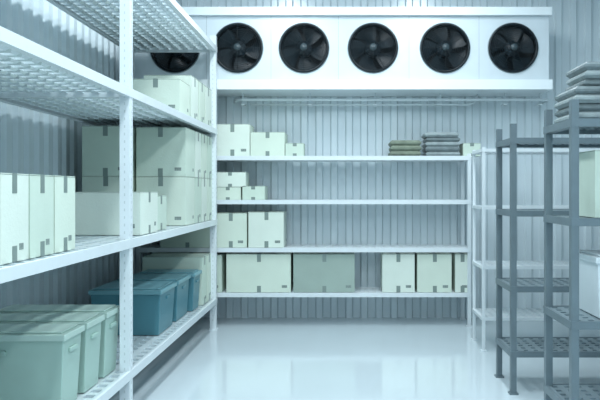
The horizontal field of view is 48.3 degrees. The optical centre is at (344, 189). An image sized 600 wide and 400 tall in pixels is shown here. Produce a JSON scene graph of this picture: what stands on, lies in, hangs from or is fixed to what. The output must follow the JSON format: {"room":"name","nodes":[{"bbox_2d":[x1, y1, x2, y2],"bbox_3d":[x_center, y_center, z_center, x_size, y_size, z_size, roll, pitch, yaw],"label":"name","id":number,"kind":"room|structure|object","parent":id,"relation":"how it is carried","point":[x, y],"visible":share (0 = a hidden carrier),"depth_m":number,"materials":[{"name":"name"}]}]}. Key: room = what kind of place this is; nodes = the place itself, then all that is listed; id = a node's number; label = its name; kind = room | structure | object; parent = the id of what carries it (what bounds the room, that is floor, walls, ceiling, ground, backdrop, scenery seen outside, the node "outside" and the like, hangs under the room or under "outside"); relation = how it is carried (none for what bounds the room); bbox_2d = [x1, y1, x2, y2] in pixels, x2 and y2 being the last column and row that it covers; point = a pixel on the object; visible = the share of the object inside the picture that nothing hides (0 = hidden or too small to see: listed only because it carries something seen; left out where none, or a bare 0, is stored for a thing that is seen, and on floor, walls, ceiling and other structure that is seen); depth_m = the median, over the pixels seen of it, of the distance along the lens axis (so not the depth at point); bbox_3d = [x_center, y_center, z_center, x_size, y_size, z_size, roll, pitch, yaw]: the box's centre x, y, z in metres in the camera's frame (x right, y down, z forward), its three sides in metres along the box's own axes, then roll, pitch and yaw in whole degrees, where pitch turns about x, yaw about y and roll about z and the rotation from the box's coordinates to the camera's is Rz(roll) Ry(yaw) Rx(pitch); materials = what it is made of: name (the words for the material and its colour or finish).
{"room":"warehouse","nodes":[
{"label":"warehouse","id":0,"kind":"room"},
{"bbox_2d":[0,0,119,308],"bbox_3d":[-2.623,-0.585,2.725,0.114,4.250,10.650,0,0,0],"label":"wall","id":1,"kind":"structure","parent":0,"point":[31,141],"depth_m":5.93,"materials":[{"name":"metal"}]},
{"bbox_2d":[109,318,599,399],"bbox_3d":[0.325,1.590,2.725,6.050,0.100,10.850,0,0,0],"label":"floor","id":2,"kind":"structure","parent":0,"point":[244,358],"depth_m":5.92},
{"bbox_2d":[0,0,217,399],"bbox_3d":[-1.910,-0.080,4.400,1.004,3.240,6.024,0,0,0],"label":"storage rack","id":3,"kind":"object","parent":2,"relation":"on","point":[33,76],"visible":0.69,"depth_m":4.46,"materials":[{"name":"white metal"}]},
{"bbox_2d":[0,173,28,264],"bbox_3d":[-1.720,0.124,3.020,0.454,0.401,0.259,0,0,0],"label":"cardboard box","id":4,"kind":"object","parent":3,"relation":"on","point":[14,187],"visible":1,"depth_m":3.01,"materials":[{"name":"white cardboard"}]},
{"bbox_2d":[29,174,53,258],"bbox_3d":[-1.720,0.124,3.292,0.454,0.401,0.259,0,0,0],"label":"cardboard box","id":5,"kind":"object","parent":3,"relation":"on","point":[41,187],"visible":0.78,"depth_m":3.28,"materials":[{"name":"white cardboard"}]},
{"bbox_2d":[0,324,84,399],"bbox_3d":[-1.875,0.980,3.710,0.750,0.430,0.280,0,0,0],"label":"plastic storage bin","id":6,"kind":"object","parent":3,"relation":"in","point":[38,361],"visible":1,"depth_m":3.59,"materials":[{"name":"green plastic"}]},
{"bbox_2d":[0,313,104,392],"bbox_3d":[-1.875,0.980,4.030,0.750,0.430,0.280,0,0,0],"label":"plastic storage bin","id":7,"kind":"object","parent":3,"relation":"in","point":[90,338],"visible":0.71,"depth_m":3.97,"materials":[{"name":"green plastic"}]},
{"bbox_2d":[0,305,119,377],"bbox_3d":[-1.875,0.980,4.350,0.750,0.430,0.280,0,0,0],"label":"plastic storage bin","id":8,"kind":"object","parent":3,"relation":"in","point":[109,326],"visible":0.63,"depth_m":4.30,"materials":[{"name":"green plastic"}]},
{"bbox_2d":[54,175,74,252],"bbox_3d":[-1.720,0.124,3.564,0.454,0.401,0.259,0,0,0],"label":"cardboard box","id":9,"kind":"object","parent":3,"relation":"on","point":[64,186],"visible":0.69,"depth_m":3.55,"materials":[{"name":"white cardboard"}]},
{"bbox_2d":[82,176,135,191],"bbox_3d":[-2.155,0.099,6.225,0.424,0.451,0.444,0,0,0],"label":"cardboard box","id":10,"kind":"object","parent":3,"relation":"on","point":[89,183],"visible":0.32,"depth_m":6.00,"materials":[{"name":"beige cardboard"}]},
{"bbox_2d":[82,126,135,176],"bbox_3d":[-2.155,-0.353,6.225,0.424,0.451,0.444,0,0,0],"label":"cardboard box","id":11,"kind":"object","parent":10,"relation":"on","point":[100,144],"visible":0.52,"depth_m":6.00,"materials":[{"name":"white cardboard"}]},
{"bbox_2d":[75,192,157,234],"bbox_3d":[-1.725,0.169,5.025,0.504,0.311,0.444,0,0,0],"label":"cardboard box","id":12,"kind":"object","parent":3,"relation":"on","point":[96,213],"visible":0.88,"depth_m":4.80,"materials":[{"name":"white cardboard"}]},
{"bbox_2d":[88,281,176,334],"bbox_3d":[-1.800,1.002,5.700,0.600,0.385,0.500,0,0,0],"label":"plastic storage bin","id":13,"kind":"object","parent":3,"relation":"in","point":[153,301],"visible":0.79,"depth_m":5.48,"materials":[{"name":"blue plastic"}]},
{"bbox_2d":[114,274,190,321],"bbox_3d":[-1.800,1.002,6.260,0.600,0.385,0.480,0,0,0],"label":"plastic storage bin","id":14,"kind":"object","parent":3,"relation":"on","point":[181,290],"visible":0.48,"depth_m":6.17,"materials":[{"name":"blue plastic"}]},
{"bbox_2d":[133,79,188,115],"bbox_3d":[-1.680,-0.831,6.090,0.434,0.311,0.374,0,0,0],"label":"cardboard box","id":15,"kind":"object","parent":3,"relation":"on","point":[174,93],"visible":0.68,"depth_m":5.90,"materials":[{"name":"white cardboard"}]},
{"bbox_2d":[158,195,165,229],"bbox_3d":[-1.715,0.184,5.460,0.424,0.281,0.314,0,0,0],"label":"cardboard box","id":16,"kind":"object","parent":3,"relation":"on","point":[161,198],"visible":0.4,"depth_m":5.47,"materials":[{"name":"beige cardboard"}]},
{"bbox_2d":[136,176,194,224],"bbox_3d":[-1.690,0.099,6.310,0.454,0.451,0.374,0,0,0],"label":"cardboard box","id":17,"kind":"object","parent":3,"relation":"on","point":[179,191],"visible":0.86,"depth_m":6.12,"materials":[{"name":"beige cardboard"}]},
{"bbox_2d":[136,127,194,176],"bbox_3d":[-1.690,-0.353,6.310,0.454,0.451,0.374,0,0,0],"label":"cardboard box","id":18,"kind":"object","parent":17,"relation":"on","point":[160,151],"visible":0.94,"depth_m":6.12,"materials":[{"name":"white cardboard"}]},
{"bbox_2d":[137,269,201,310],"bbox_3d":[-1.760,1.002,6.700,0.580,0.385,0.320,0,0,0],"label":"plastic storage bin","id":19,"kind":"object","parent":3,"relation":"in","point":[194,281],"visible":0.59,"depth_m":6.61,"materials":[{"name":"blue plastic"}]},
{"bbox_2d":[144,75,197,119],"bbox_3d":[-1.690,-0.886,6.505,0.454,0.421,0.304,0,0,0],"label":"cardboard box","id":20,"kind":"object","parent":3,"relation":"on","point":[190,80],"visible":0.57,"depth_m":6.35,"materials":[{"name":"white cardboard"}]},
{"bbox_2d":[143,255,206,304],"bbox_3d":[-1.785,0.944,7.010,0.624,0.501,0.214,0,0,0],"label":"cardboard box","id":21,"kind":"object","parent":3,"relation":"on","point":[199,262],"visible":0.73,"depth_m":6.90,"materials":[{"name":"white cardboard"}]},
{"bbox_2d":[150,253,210,300],"bbox_3d":[-1.785,0.944,7.250,0.624,0.501,0.214,0,0,0],"label":"cardboard box","id":22,"kind":"object","parent":3,"relation":"on","point":[207,254],"visible":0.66,"depth_m":7.20,"materials":[{"name":"white cardboard"}]},
{"bbox_2d":[195,177,200,222],"bbox_3d":[-1.690,0.099,6.660,0.454,0.451,0.274,0,0,0],"label":"cardboard box","id":23,"kind":"object","parent":3,"relation":"on","point":[197,179],"visible":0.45,"depth_m":6.62,"materials":[{"name":"beige cardboard"}]},
{"bbox_2d":[195,131,200,177],"bbox_3d":[-1.690,-0.353,6.660,0.454,0.451,0.274,0,0,0],"label":"cardboard box","id":24,"kind":"object","parent":23,"relation":"on","point":[197,134],"visible":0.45,"depth_m":6.62,"materials":[{"name":"white cardboard"}]},
{"bbox_2d":[198,81,204,122],"bbox_3d":[-1.690,-0.886,6.830,0.454,0.421,0.294,0,0,0],"label":"cardboard box","id":25,"kind":"object","parent":3,"relation":"on","point":[201,87],"visible":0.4,"depth_m":6.80,"materials":[{"name":"white cardboard"}]},
{"bbox_2d":[201,178,206,221],"bbox_3d":[-1.690,0.099,6.950,0.454,0.451,0.254,0,0,0],"label":"cardboard box","id":26,"kind":"object","parent":3,"relation":"on","point":[203,180],"visible":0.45,"depth_m":6.90,"materials":[{"name":"beige cardboard"}]},
{"bbox_2d":[201,134,206,177],"bbox_3d":[-1.690,-0.353,6.950,0.454,0.451,0.254,0,0,0],"label":"cardboard box","id":27,"kind":"object","parent":26,"relation":"on","point":[203,136],"visible":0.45,"depth_m":6.90,"materials":[{"name":"white cardboard"}]},
{"bbox_2d":[205,86,211,125],"bbox_3d":[-1.690,-0.886,7.160,0.454,0.421,0.314,0,0,0],"label":"cardboard box","id":28,"kind":"object","parent":3,"relation":"on","point":[208,92],"visible":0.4,"depth_m":7.15,"materials":[{"name":"white cardboard"}]},
{"bbox_2d":[207,178,211,220],"bbox_3d":[-1.690,0.099,7.225,0.454,0.451,0.244,0,0,0],"label":"cardboard box","id":29,"kind":"object","parent":3,"relation":"on","point":[209,181],"visible":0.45,"depth_m":7.21,"materials":[{"name":"beige cardboard"}]},
{"bbox_2d":[207,136,211,177],"bbox_3d":[-1.690,-0.353,7.225,0.454,0.451,0.244,0,0,0],"label":"cardboard box","id":30,"kind":"object","parent":29,"relation":"on","point":[209,139],"visible":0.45,"depth_m":7.21,"materials":[{"name":"beige cardboard"}]},
{"bbox_2d":[136,154,471,326],"bbox_3d":[-0.465,0.565,7.730,3.794,1.950,0.484,0,0,0],"label":"storage rack","id":31,"kind":"object","parent":2,"relation":"on","point":[359,291],"visible":0.62,"depth_m":7.50,"materials":[{"name":"white metal"}]},
{"bbox_2d":[160,227,209,247],"bbox_3d":[-1.784,0.505,7.720,0.603,0.290,0.374,0,0,0],"label":"cardboard box","id":32,"kind":"object","parent":31,"relation":"on","point":[200,238],"visible":0.34,"depth_m":7.53,"materials":[{"name":"white cardboard"}]},
{"bbox_2d":[158,252,227,291],"bbox_3d":[-1.795,0.944,7.720,0.807,0.422,0.374,0,0,0],"label":"cardboard box","id":33,"kind":"object","parent":31,"relation":"on","point":[221,256],"visible":0.13,"depth_m":7.58,"materials":[{"name":"white cardboard"}]},
{"bbox_2d":[217,187,241,199],"bbox_3d":[-1.327,0.037,7.680,0.298,0.145,0.294,0,0,0],"label":"cardboard box","id":34,"kind":"object","parent":31,"relation":"on","point":[223,193],"visible":0.87,"depth_m":7.53,"materials":[{"name":"beige cardboard"}]},
{"bbox_2d":[217,172,248,186],"bbox_3d":[-1.298,-0.121,7.680,0.355,0.167,0.294,0,0,0],"label":"cardboard box","id":35,"kind":"object","parent":34,"relation":"on","point":[224,179],"visible":0.93,"depth_m":7.53,"materials":[{"name":"beige cardboard"}]},
{"bbox_2d":[217,212,247,247],"bbox_3d":[-1.287,0.454,7.720,0.355,0.392,0.374,0,0,0],"label":"cardboard box","id":36,"kind":"object","parent":31,"relation":"on","point":[232,227],"visible":0.81,"depth_m":7.53,"materials":[{"name":"white cardboard"}]},
{"bbox_2d":[217,124,253,155],"bbox_3d":[-1.276,-0.566,7.720,0.400,0.361,0.374,0,0,0],"label":"cardboard box","id":37,"kind":"object","parent":31,"relation":"on","point":[232,139],"visible":0.79,"depth_m":7.53,"materials":[{"name":"white cardboard"}]},
{"bbox_2d":[242,186,267,199],"bbox_3d":[-1.033,0.032,7.680,0.253,0.156,0.294,0,0,0],"label":"cardboard box","id":38,"kind":"object","parent":31,"relation":"on","point":[248,192],"visible":1,"depth_m":7.53,"materials":[{"name":"beige cardboard"}]},
{"bbox_2d":[226,252,292,291],"bbox_3d":[-0.976,0.938,7.720,0.728,0.434,0.374,0,0,0],"label":"cardboard box","id":39,"kind":"object","parent":31,"relation":"on","point":[245,271],"visible":0.86,"depth_m":7.53,"materials":[{"name":"white cardboard"}]},
{"bbox_2d":[248,211,286,247],"bbox_3d":[-0.892,0.449,7.720,0.400,0.403,0.374,0,0,0],"label":"cardboard box","id":40,"kind":"object","parent":31,"relation":"on","point":[266,229],"visible":1,"depth_m":7.53,"materials":[{"name":"white cardboard"}]},
{"bbox_2d":[250,132,287,155],"bbox_3d":[-0.875,-0.520,7.720,0.389,0.271,0.374,0,0,0],"label":"cardboard box","id":41,"kind":"object","parent":31,"relation":"on","point":[261,143],"visible":0.91,"depth_m":7.53,"materials":[{"name":"white cardboard"}]},
{"bbox_2d":[285,143,304,155],"bbox_3d":[-0.570,-0.458,7.670,0.208,0.147,0.274,0,0,0],"label":"cardboard box","id":42,"kind":"object","parent":31,"relation":"on","point":[291,149],"visible":0.92,"depth_m":7.53,"materials":[{"name":"white cardboard"}]},
{"bbox_2d":[293,252,354,291],"bbox_3d":[-0.237,0.938,7.720,0.694,0.434,0.374,0,0,0],"label":"cardboard box","id":43,"kind":"object","parent":31,"relation":"on","point":[312,271],"visible":0.86,"depth_m":7.53,"materials":[{"name":"grey cardboard"}]},
{"bbox_2d":[381,252,414,291],"bbox_3d":[0.604,0.938,7.720,0.366,0.434,0.374,0,0,0],"label":"cardboard box","id":44,"kind":"object","parent":31,"relation":"on","point":[397,268],"visible":0.86,"depth_m":7.53,"materials":[{"name":"white cardboard"}]},
{"bbox_2d":[388,140,421,155],"bbox_3d":[0.688,-0.475,7.715,0.361,0.180,0.336,0,0,0],"label":"packs","id":45,"kind":"object","parent":31,"relation":"on","point":[397,147],"visible":0.87,"depth_m":7.55},
{"bbox_2d":[414,252,451,291],"bbox_3d":[1.010,0.938,7.720,0.389,0.434,0.374,0,0,0],"label":"cardboard box","id":46,"kind":"object","parent":31,"relation":"on","point":[433,270],"visible":0.86,"depth_m":7.53,"materials":[{"name":"white cardboard"}]},
{"bbox_2d":[421,132,459,155],"bbox_3d":[1.104,-0.520,7.719,0.405,0.270,0.368,0,0,0],"label":"packs","id":47,"kind":"object","parent":31,"relation":"on","point":[435,143],"visible":0.98,"depth_m":7.55},
{"bbox_2d":[451,252,466,291],"bbox_3d":[1.332,0.938,7.680,0.174,0.434,0.294,0,0,0],"label":"cardboard box","id":48,"kind":"object","parent":31,"relation":"on","point":[459,259],"visible":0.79,"depth_m":7.53,"materials":[{"name":"white cardboard"}]},
{"bbox_2d":[459,143,480,156],"bbox_3d":[1.434,-0.458,7.670,0.197,0.147,0.274,0,0,0],"label":"cardboard box","id":49,"kind":"object","parent":31,"relation":"on","point":[465,148],"visible":0.74,"depth_m":7.53,"materials":[{"name":"white cardboard"}]},
{"bbox_2d":[471,147,599,351],"bbox_3d":[2.155,0.565,6.610,1.714,1.950,0.524,0,0,0],"label":"storage rack","id":50,"kind":"object","parent":2,"relation":"on","point":[485,314],"visible":0.54,"depth_m":6.54,"materials":[{"name":"white metal"}]},
{"bbox_2d":[494,124,599,394],"bbox_3d":[2.125,0.520,5.270,1.774,2.040,0.524,0,0,0],"label":"storage rack","id":51,"kind":"object","parent":2,"relation":"on","point":[516,347],"visible":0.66,"depth_m":5.04,"materials":[{"name":"grey metal"}]},
{"bbox_2d":[543,99,599,399],"bbox_3d":[2.125,0.520,3.935,1.774,2.040,0.534,0,0,0],"label":"storage rack","id":52,"kind":"object","parent":2,"relation":"on","point":[571,316],"visible":0.92,"depth_m":3.84,"materials":[{"name":"grey metal"}]},
{"bbox_2d":[554,86,599,122],"bbox_3d":[1.562,-0.491,3.935,0.546,0.192,0.384,0,0,0],"label":"packs","id":53,"kind":"object","parent":52,"relation":"in","point":[588,96],"visible":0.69,"depth_m":3.76},
{"bbox_2d":[565,62,599,90],"bbox_3d":[1.598,-0.659,3.946,0.483,0.144,0.340,0,0,0],"label":"packs","id":54,"kind":"object","parent":53,"relation":"on","point":[588,73],"visible":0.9,"depth_m":3.80},
{"bbox_2d":[579,150,599,217],"bbox_3d":[1.625,-0.036,3.920,0.444,0.381,0.354,0,0,0],"label":"cardboard box","id":55,"kind":"object","parent":52,"relation":"on","point":[589,161],"visible":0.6,"depth_m":3.83,"materials":[{"name":"beige cardboard"}]},
{"bbox_2d":[579,250,599,317],"bbox_3d":[1.675,0.545,3.920,0.550,0.360,0.400,0,0,0],"label":"plastic storage bin","id":56,"kind":"object","parent":52,"relation":"in","point":[589,260],"visible":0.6,"depth_m":3.88,"materials":[{"name":"white plastic"}]},
{"bbox_2d":[135,0,599,317],"bbox_3d":[0.325,-0.585,8.073,5.850,4.250,0.114,0,0,0],"label":"wall","id":57,"kind":"structure","parent":0,"point":[574,25],"depth_m":8.04,"materials":[{"name":"metal"}]},
{"bbox_2d":[135,7,552,105],"bbox_3d":[0.004,-1.516,7.718,4.770,1.062,0.575,0,0,0],"label":"evaporator cooling unit","id":58,"kind":"object","parent":57,"relation":"attached to","point":[309,52],"visible":0.88,"depth_m":7.50,"materials":[{"name":"paint"}]}
]}

